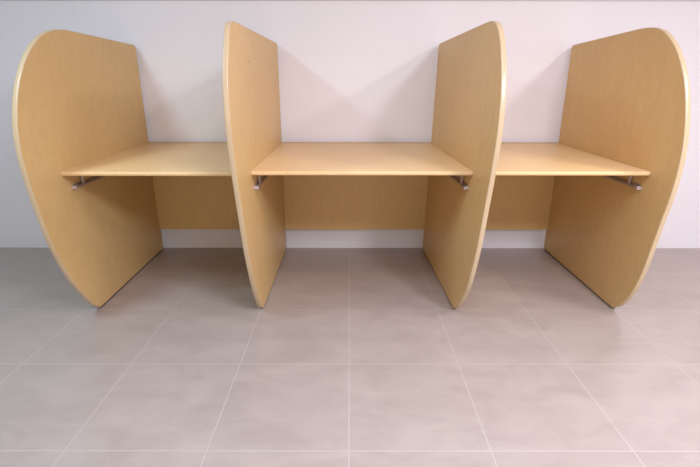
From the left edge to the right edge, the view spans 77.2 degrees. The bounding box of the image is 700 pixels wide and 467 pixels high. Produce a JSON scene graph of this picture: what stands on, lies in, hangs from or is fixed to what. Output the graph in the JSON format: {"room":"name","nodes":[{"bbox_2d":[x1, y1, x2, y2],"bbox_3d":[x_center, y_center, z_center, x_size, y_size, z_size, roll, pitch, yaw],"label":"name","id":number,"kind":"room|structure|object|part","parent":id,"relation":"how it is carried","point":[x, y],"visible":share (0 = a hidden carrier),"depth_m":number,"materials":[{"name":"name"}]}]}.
{"room":"study room","nodes":[
{"label":"study room","id":0,"kind":"room"},
{"bbox_2d":[0,248,699,466],"bbox_3d":[0.499,1.151,0.221,7.400,0.100,6.054,0,19,0],"label":"floor","id":1,"kind":"structure","parent":0,"point":[352,357],"depth_m":1.82,"materials":[{"name":"grey tile"}]},
{"bbox_2d":[12,21,690,307],"bbox_3d":[0.027,-0.322,2.259,2.674,1.329,1.190,0,19,0],"label":"study carrel","id":2,"kind":"object","parent":1,"relation":"on","point":[102,195],"visible":1,"depth_m":2.20,"materials":[{"name":"brown wood"}]},
{"bbox_3d":[-1.266,-0.322,2.306,0.017,0.019,0.635,0,19,-1],"label":"support rail","id":3,"kind":"part","parent":2,"relation":"part of","materials":[{"name":"metal"}]},
{"bbox_3d":[-1.285,-0.329,2.281,0.033,1.304,1.130,0,19,-1],"label":"panel","id":4,"kind":"part","parent":2,"relation":"part of","materials":[{"name":"brown wood"}]},
{"bbox_2d":[61,143,230,175],"bbox_3d":[-0.869,-0.414,2.358,0.825,0.018,0.926,0,19,0],"label":"countertop","id":5,"kind":"structure","parent":2,"relation":"on","point":[149,159],"depth_m":2.14,"materials":[{"name":"brown wood"}]},
{"bbox_3d":[-0.872,-0.294,2.883,0.831,0.556,0.018,0,19,0],"label":"modesty panel","id":6,"kind":"part","parent":2,"relation":"part of","materials":[{"name":"brown wood"}]},
{"bbox_3d":[-0.447,-0.319,2.258,0.029,1.303,1.179,0,19,0],"label":"divider panel","id":7,"kind":"part","parent":2,"relation":"part of","materials":[{"name":"brown wood"}]},
{"bbox_3d":[-0.428,-0.321,2.307,0.017,0.019,0.635,0,19,0],"label":"support rail","id":8,"kind":"part","parent":2,"relation":"part of","materials":[{"name":"metal"}]},
{"bbox_3d":[0.039,-0.293,2.884,0.952,0.556,0.018,0,19,0],"label":"modesty panel","id":9,"kind":"part","parent":2,"relation":"part of","materials":[{"name":"brown wood"}]},
{"bbox_2d":[251,143,472,175],"bbox_3d":[0.053,-0.416,2.366,0.979,0.018,0.909,0,19,0],"label":"countertop","id":10,"kind":"structure","parent":2,"relation":"on","point":[288,158],"depth_m":2.19,"materials":[{"name":"brown wood"}]},
{"bbox_3d":[0.521,-0.320,2.307,0.017,0.019,0.636,-1,19,-2],"label":"support rail","id":11,"kind":"part","parent":2,"relation":"part of","materials":[{"name":"metal"}]},
{"bbox_3d":[0.542,-0.330,2.274,0.046,1.316,1.143,-1,19,-2],"label":"divider panel","id":12,"kind":"part","parent":2,"relation":"part of","materials":[{"name":"brown wood"}]},
{"bbox_3d":[0.931,-0.293,2.884,0.811,0.556,0.018,0,19,0],"label":"modesty panel","id":13,"kind":"part","parent":2,"relation":"part of","materials":[{"name":"brown wood"}]},
{"bbox_2d":[496,143,650,175],"bbox_3d":[0.933,-0.415,2.367,0.793,0.018,0.909,0,19,0],"label":"countertop","id":14,"kind":"structure","parent":2,"relation":"on","point":[515,159],"depth_m":2.12,"materials":[{"name":"brown wood"}]},
{"bbox_3d":[1.341,-0.343,2.312,0.045,1.316,1.061,0,19,0],"label":"panel","id":15,"kind":"part","parent":2,"relation":"part of","materials":[{"name":"brown wood"}]},
{"bbox_3d":[1.322,-0.319,2.307,0.017,0.019,0.635,0,19,0],"label":"support rail","id":16,"kind":"part","parent":2,"relation":"part of","materials":[{"name":"metal"}]},
{"bbox_2d":[0,1,699,247],"bbox_3d":[0.500,-0.962,2.767,7.600,2.400,0.150,0,19,0],"label":"wall","id":17,"kind":"structure","parent":0,"point":[350,71],"depth_m":2.67,"materials":[{"name":"white paint"}]},
{"bbox_2d":[0,0,699,0],"bbox_3d":[0.500,-1.367,2.553,7.400,0.026,0.024,0,19,0],"label":"trim","id":18,"kind":"structure","parent":17,"relation":"attached to","point":[0,0],"depth_m":2.54,"materials":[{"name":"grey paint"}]}
]}

